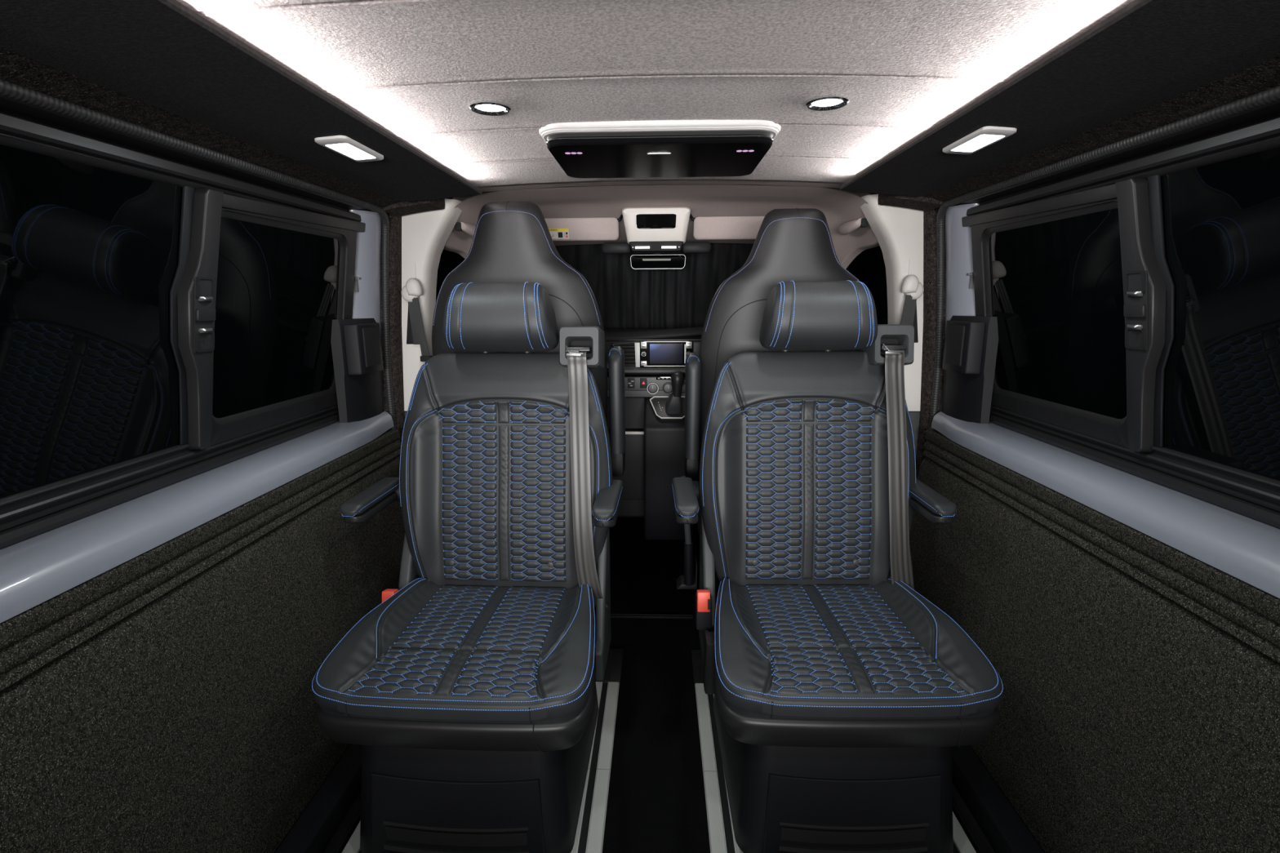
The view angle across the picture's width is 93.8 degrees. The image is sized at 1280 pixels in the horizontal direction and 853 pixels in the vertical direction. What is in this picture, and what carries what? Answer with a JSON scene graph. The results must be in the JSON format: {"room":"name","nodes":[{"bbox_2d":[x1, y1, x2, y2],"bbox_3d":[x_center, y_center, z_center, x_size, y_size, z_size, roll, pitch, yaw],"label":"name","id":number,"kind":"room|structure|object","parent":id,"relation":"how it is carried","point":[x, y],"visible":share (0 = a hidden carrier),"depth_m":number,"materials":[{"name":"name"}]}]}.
{"room":"vehicle interior","nodes":[
{"label":"vehicle interior","id":0,"kind":"room"},
{"bbox_2d":[176,0,1134,187],"bbox_3d":[0.005,-0.394,0.136,1.240,0.066,3.328,0,12,2],"label":"ceiling","id":1,"kind":"structure","parent":0,"point":[415,69],"depth_m":0.87,"materials":[{"name":"grey fabric"}]},
{"bbox_2d":[469,99,511,115],"bbox_3d":[-0.269,-0.573,1.074,0.073,0.010,0.073,0,12,2],"label":"recessed light","id":2,"kind":"object","parent":1,"relation":"in","point":[487,107],"visible":1,"depth_m":1.07,"materials":[{"name":"silver metal"}]},
{"bbox_2d":[538,120,780,177],"bbox_3d":[0.044,-0.627,1.377,0.494,0.045,0.406,0,12,2],"label":"console","id":3,"kind":"object","parent":1,"relation":"attached to","point":[650,148],"visible":1,"depth_m":1.23,"materials":[{"name":"black plastic"}]},
{"bbox_2d":[564,151,582,154],"bbox_3d":[-0.141,-0.583,1.277,0.037,0.002,0.014,0,12,2],"label":"light","id":4,"kind":"object","parent":3,"relation":"on","point":[566,153],"depth_m":1.27,"materials":[{"name":"grey"}]},
{"bbox_2d":[736,150,754,151],"bbox_3d":[0.223,-0.583,1.266,0.037,0.002,0.014,0,12,2],"label":"light","id":5,"kind":"object","parent":3,"relation":"on","point":[736,150],"depth_m":1.26,"materials":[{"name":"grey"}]},
{"bbox_2d":[805,94,848,111],"bbox_3d":[0.330,-0.572,1.055,0.073,0.010,0.073,0,12,2],"label":"recessed light","id":6,"kind":"object","parent":1,"relation":"in","point":[824,102],"visible":1,"depth_m":1.05,"materials":[{"name":"silver metal"}]},
{"bbox_2d":[274,517,1044,852],"bbox_3d":[0.033,0.994,1.103,2.100,0.060,4.850,0,12,2],"label":"floor","id":7,"kind":"structure","parent":0,"point":[656,803],"depth_m":1.76,"materials":[{"name":"black carpet"}]},
{"bbox_2d":[342,820,361,852],"bbox_3d":[-0.624,1.073,0.573,0.092,0.010,3.040,0,12,2],"label":"rail","id":8,"kind":"object","parent":7,"relation":"on","point":[353,846],"visible":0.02,"depth_m":1.31,"materials":[{"name":"metal"}]},
{"bbox_2d":[401,198,462,419],"bbox_3d":[-0.689,0.012,2.042,0.265,1.482,0.093,0,12,2],"label":"trim","id":9,"kind":"structure","parent":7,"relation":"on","point":[421,252],"depth_m":1.90,"materials":[{"name":"beige plastic"}]},
{"bbox_2d":[400,278,432,361],"bbox_3d":[-0.709,-0.336,1.896,0.086,0.260,0.042,0,12,2],"label":"belt","id":10,"kind":"object","parent":9,"relation":"attached to","point":[411,292],"visible":0.94,"depth_m":1.89,"materials":[{"name":"beige plastic"}]},
{"bbox_2d":[311,281,622,852],"bbox_3d":[-0.383,0.270,1.402,0.654,1.194,0.659,0,12,3],"label":"seat","id":11,"kind":"object","parent":7,"relation":"on","point":[468,696],"visible":1,"depth_m":1.41,"materials":[{"name":"black leather"}]},
{"bbox_2d":[315,577,592,705],"bbox_3d":[-0.364,0.448,1.343,0.544,0.050,0.460,0,12,3],"label":"seat cushion","id":12,"kind":"object","parent":11,"relation":"on","point":[429,641],"depth_m":1.26,"materials":[{"name":"black leather"}]},
{"bbox_2d":[431,201,625,639],"bbox_3d":[-0.331,0.050,1.946,0.584,1.444,0.414,0,12,2],"label":"seat","id":13,"kind":"object","parent":7,"relation":"on","point":[512,242],"visible":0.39,"depth_m":1.69,"materials":[{"name":"black leather"}]},
{"bbox_2d":[570,648,623,852],"bbox_3d":[-0.149,1.074,0.558,0.092,0.010,3.040,0,12,2],"label":"rail","id":14,"kind":"object","parent":7,"relation":"on","point":[589,835],"visible":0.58,"depth_m":1.53,"materials":[{"name":"metal"}]},
{"bbox_2d":[610,613,693,618],"bbox_3d":[0.040,0.716,2.258,0.320,0.008,0.020,0,12,2],"label":"threshold strip","id":15,"kind":"object","parent":7,"relation":"on","point":[612,615],"visible":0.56,"depth_m":2.25,"materials":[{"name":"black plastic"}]},
{"bbox_2d":[604,326,703,540],"bbox_3d":[0.077,0.022,2.449,1.720,0.883,0.531,0,12,2],"label":"dashboard","id":16,"kind":"object","parent":7,"relation":"on","point":[655,455],"visible":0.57,"depth_m":2.28,"materials":[{"name":"black plastic"}]},
{"bbox_2d":[627,377,635,388],"bbox_3d":[-0.033,-0.165,2.285,0.026,0.038,0.008,0,12,2],"label":"switch","id":17,"kind":"object","parent":16,"relation":"attached to","point":[631,381],"depth_m":2.28,"materials":[{"name":"grey plastic"}]},
{"bbox_2d":[640,377,647,388],"bbox_3d":[0.014,-0.165,2.284,0.026,0.038,0.008,0,12,2],"label":"switch","id":18,"kind":"object","parent":16,"relation":"attached to","point":[643,381],"depth_m":2.28,"materials":[{"name":"black"}]},
{"bbox_2d":[640,341,693,367],"bbox_3d":[0.099,-0.275,2.264,0.200,0.104,0.022,0,12,2],"label":"radio","id":19,"kind":"object","parent":16,"relation":"on","point":[652,353],"visible":0.76,"depth_m":2.26,"materials":[{"name":"silver"}]},
{"bbox_2d":[649,372,684,420],"bbox_3d":[0.103,-0.118,2.219,0.138,0.179,0.119,0,12,2],"label":"lever","id":20,"kind":"object","parent":16,"relation":"on","point":[671,407],"visible":0.98,"depth_m":2.19,"materials":[{"name":"black plastic"}]},
{"bbox_2d":[691,649,743,852],"bbox_3d":[0.173,1.074,0.548,0.092,0.010,3.040,0,12,2],"label":"rail","id":21,"kind":"object","parent":7,"relation":"on","point":[720,826],"visible":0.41,"depth_m":1.50,"materials":[{"name":"metal"}]},
{"bbox_2d":[684,208,859,611],"bbox_3d":[0.425,0.067,1.952,0.571,1.444,0.414,0,12,2],"label":"seat","id":22,"kind":"object","parent":7,"relation":"on","point":[790,244],"visible":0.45,"depth_m":1.71,"materials":[{"name":"black leather"}]},
{"bbox_2d":[675,475,697,589],"bbox_3d":[0.150,0.331,1.893,0.064,0.382,0.105,0,12,2],"label":"lever","id":23,"kind":"object","parent":22,"relation":"attached to","point":[689,580],"visible":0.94,"depth_m":1.90,"materials":[{"name":"black plastic"}]},
{"bbox_2d":[697,480,700,539],"bbox_3d":[0.449,0.292,2.057,0.500,0.160,0.300,0,12,2],"label":"seat cushion","id":24,"kind":"object","parent":22,"relation":"on","point":[699,502],"depth_m":1.99,"materials":[{"name":"black leather"}]},
{"bbox_2d":[671,280,1003,852],"bbox_3d":[0.410,0.266,1.400,0.654,1.194,0.659,0,12,1],"label":"seat","id":25,"kind":"object","parent":7,"relation":"on","point":[843,695],"visible":1,"depth_m":1.41,"materials":[{"name":"black leather"}]},
{"bbox_2d":[717,577,999,702],"bbox_3d":[0.433,0.444,1.343,0.544,0.050,0.460,0,12,1],"label":"seat cushion","id":26,"kind":"object","parent":25,"relation":"on","point":[781,639],"depth_m":1.26,"materials":[{"name":"black leather"}]},
{"bbox_2d":[860,194,923,461],"bbox_3d":[0.815,0.014,1.995,0.265,1.482,0.093,0,12,2],"label":"trim","id":27,"kind":"structure","parent":7,"relation":"on","point":[902,249],"depth_m":1.86,"materials":[{"name":"beige plastic"}]},
{"bbox_2d":[900,275,924,324],"bbox_3d":[0.828,-0.334,1.848,0.086,0.260,0.042,0,12,2],"label":"belt","id":28,"kind":"object","parent":27,"relation":"attached to","point":[912,288],"visible":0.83,"depth_m":1.83,"materials":[{"name":"beige plastic"}]},
{"bbox_2d":[952,812,976,852],"bbox_3d":[0.655,1.075,0.533,0.092,0.010,3.040,0,12,2],"label":"rail","id":29,"kind":"object","parent":7,"relation":"on","point":[962,844],"visible":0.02,"depth_m":1.31,"materials":[{"name":"metal"}]},
{"bbox_2d":[436,180,886,268],"bbox_3d":[0.068,-0.651,2.136,1.489,0.340,0.790,0,12,2],"label":"front headliner","id":30,"kind":"structure","parent":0,"point":[704,198],"depth_m":2.01,"materials":[{"name":"beige fabric"}]},
{"bbox_2d":[454,222,475,236],"bbox_3d":[-0.580,-0.672,2.065,0.048,0.039,0.218,0,12,2],"label":"handle","id":31,"kind":"object","parent":30,"relation":"attached to","point":[469,228],"visible":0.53,"depth_m":1.98,"materials":[{"name":"beige plastic"}]},
{"bbox_2d":[544,214,622,240],"bbox_3d":[-0.295,-0.743,2.237,0.468,0.093,0.044,0,12,2],"label":"sun visor","id":32,"kind":"object","parent":30,"relation":"attached to","point":[560,228],"visible":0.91,"depth_m":2.22,"materials":[{"name":"beige plastic"}]},
{"bbox_2d":[555,242,753,328],"bbox_3d":[0.084,-0.578,2.656,1.641,0.583,0.226,0,12,2],"label":"curtain","id":33,"kind":"object","parent":30,"relation":"hanging from","point":[626,297],"visible":0.18,"depth_m":2.67,"materials":[{"name":"black fabric"}]},
{"bbox_2d":[601,206,711,253],"bbox_3d":[0.060,-0.717,2.196,0.401,0.158,0.126,0,12,2],"label":"console","id":34,"kind":"object","parent":30,"relation":"attached to","point":[651,229],"visible":1,"depth_m":2.16,"materials":[{"name":"beige plastic"}]},
{"bbox_2d":[635,246,649,248],"bbox_3d":[0.009,-0.650,2.176,0.052,0.006,0.012,0,12,2],"label":"light","id":35,"kind":"object","parent":34,"relation":"on","point":[635,246],"depth_m":2.17,"materials":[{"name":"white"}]},
{"bbox_2d":[662,246,675,248],"bbox_3d":[0.105,-0.650,2.173,0.052,0.006,0.012,0,12,2],"label":"light","id":36,"kind":"object","parent":34,"relation":"on","point":[662,246],"depth_m":2.17,"materials":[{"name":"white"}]},
{"bbox_2d":[630,253,686,269],"bbox_3d":[0.071,-0.671,2.354,0.221,0.104,0.055,0,12,2],"label":"mirror","id":37,"kind":"object","parent":30,"relation":"attached to","point":[657,260],"visible":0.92,"depth_m":2.35,"materials":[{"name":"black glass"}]},
{"bbox_2d":[689,213,764,239],"bbox_3d":[0.426,-0.742,2.215,0.490,0.093,0.044,0,12,2],"label":"sun visor","id":38,"kind":"object","parent":30,"relation":"attached to","point":[710,228],"visible":0.58,"depth_m":2.21,"materials":[{"name":"beige plastic"}]},
{"bbox_2d":[838,217,867,235],"bbox_3d":[0.710,-0.670,2.024,0.048,0.039,0.218,0,12,2],"label":"handle","id":39,"kind":"object","parent":30,"relation":"attached to","point":[848,227],"visible":0.99,"depth_m":1.96,"materials":[{"name":"beige plastic"}]},
{"bbox_3d":[-0.781,0.181,0.957,0.420,1.600,4.650,0,12,2],"label":"wall","id":40,"kind":"structure","parent":0,"visible":0},
{"bbox_2d":[0,94,404,852],"bbox_3d":[-0.827,0.392,0.317,0.292,1.450,3.308,0,12,2],"label":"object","id":41,"kind":"structure","parent":40,"relation":"in","point":[169,617],"depth_m":1.07,"materials":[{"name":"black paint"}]},
{"bbox_2d":[0,144,365,498],"bbox_3d":[-0.894,0.000,0.200,0.115,0.519,3.235,0,12,2],"label":"window","id":42,"kind":"structure","parent":41,"relation":"attached to","point":[140,317],"depth_m":1.06,"materials":[{"name":"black glass"}]},
{"bbox_2d":[195,328,214,352],"bbox_3d":[-0.844,-0.169,1.169,0.020,0.045,0.046,0,12,2],"label":"latch","id":43,"kind":"object","parent":42,"relation":"on","point":[205,337],"depth_m":1.17,"materials":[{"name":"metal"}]},
{"bbox_2d":[195,276,214,301],"bbox_3d":[-0.832,-0.264,1.149,0.014,0.045,0.046,0,12,2],"label":"latch","id":44,"kind":"object","parent":42,"relation":"on","point":[205,286],"depth_m":1.15,"materials":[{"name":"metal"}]},
{"bbox_2d":[0,0,482,456],"bbox_3d":[-0.709,0.366,0.360,0.452,1.482,3.410,0,12,2],"label":"trim","id":45,"kind":"structure","parent":40,"relation":"attached to","point":[160,72],"depth_m":0.85,"materials":[{"name":"grey fabric"}]},
{"bbox_2d":[314,135,383,162],"bbox_3d":[-0.544,-0.523,1.129,0.058,0.014,0.165,0,12,2],"label":"lamp","id":46,"kind":"object","parent":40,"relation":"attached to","point":[344,145],"visible":1,"depth_m":1.11,"materials":[{"name":"white plastic"}]},
{"bbox_2d":[435,249,465,301],"bbox_3d":[-0.711,-0.081,2.536,0.221,1.420,0.950,0,12,2],"label":"window","id":47,"kind":"structure","parent":40,"relation":"in","point":[449,261],"depth_m":2.27,"materials":[{"name":"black glass"}]},
{"bbox_3d":[0.839,0.183,0.907,0.420,1.600,4.650,0,12,2],"label":"wall","id":48,"kind":"structure","parent":0,"visible":0},
{"bbox_2d":[845,245,888,324],"bbox_3d":[0.868,-0.079,2.487,0.221,1.420,0.950,0,12,2],"label":"window","id":49,"kind":"structure","parent":48,"relation":"in","point":[868,267],"depth_m":2.27,"materials":[{"name":"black glass"}]},
{"bbox_2d":[942,125,1017,154],"bbox_3d":[0.615,-0.521,1.093,0.058,0.014,0.165,0,12,2],"label":"lamp","id":50,"kind":"object","parent":48,"relation":"attached to","point":[983,137],"visible":1,"depth_m":1.07,"materials":[{"name":"white plastic"}]},
{"bbox_2d":[839,0,1279,479],"bbox_3d":[0.729,0.368,0.315,0.452,1.482,3.410,0,12,2],"label":"trim","id":51,"kind":"structure","parent":48,"relation":"attached to","point":[1148,71],"depth_m":0.89,"materials":[{"name":"grey fabric"}]},
{"bbox_2d":[909,100,1279,852],"bbox_3d":[0.844,0.395,0.265,0.292,1.450,3.308,0,12,2],"label":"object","id":52,"kind":"structure","parent":48,"relation":"in","point":[1124,603],"depth_m":1.11,"materials":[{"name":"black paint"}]},
{"bbox_2d":[961,146,1279,480],"bbox_3d":[0.905,0.003,0.143,0.115,0.519,3.235,0,12,2],"label":"window","id":53,"kind":"structure","parent":52,"relation":"attached to","point":[1136,314],"depth_m":1.09,"materials":[{"name":"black glass"}]},
{"bbox_2d":[1124,270,1145,296],"bbox_3d":[0.903,-0.261,1.094,0.014,0.045,0.046,0,12,2],"label":"latch","id":54,"kind":"object","parent":53,"relation":"on","point":[1134,280],"depth_m":1.09,"materials":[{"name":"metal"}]},
{"bbox_2d":[1124,324,1145,350],"bbox_3d":[0.916,-0.166,1.114,0.020,0.045,0.046,0,12,2],"label":"latch","id":55,"kind":"object","parent":53,"relation":"on","point":[1135,335],"depth_m":1.11,"materials":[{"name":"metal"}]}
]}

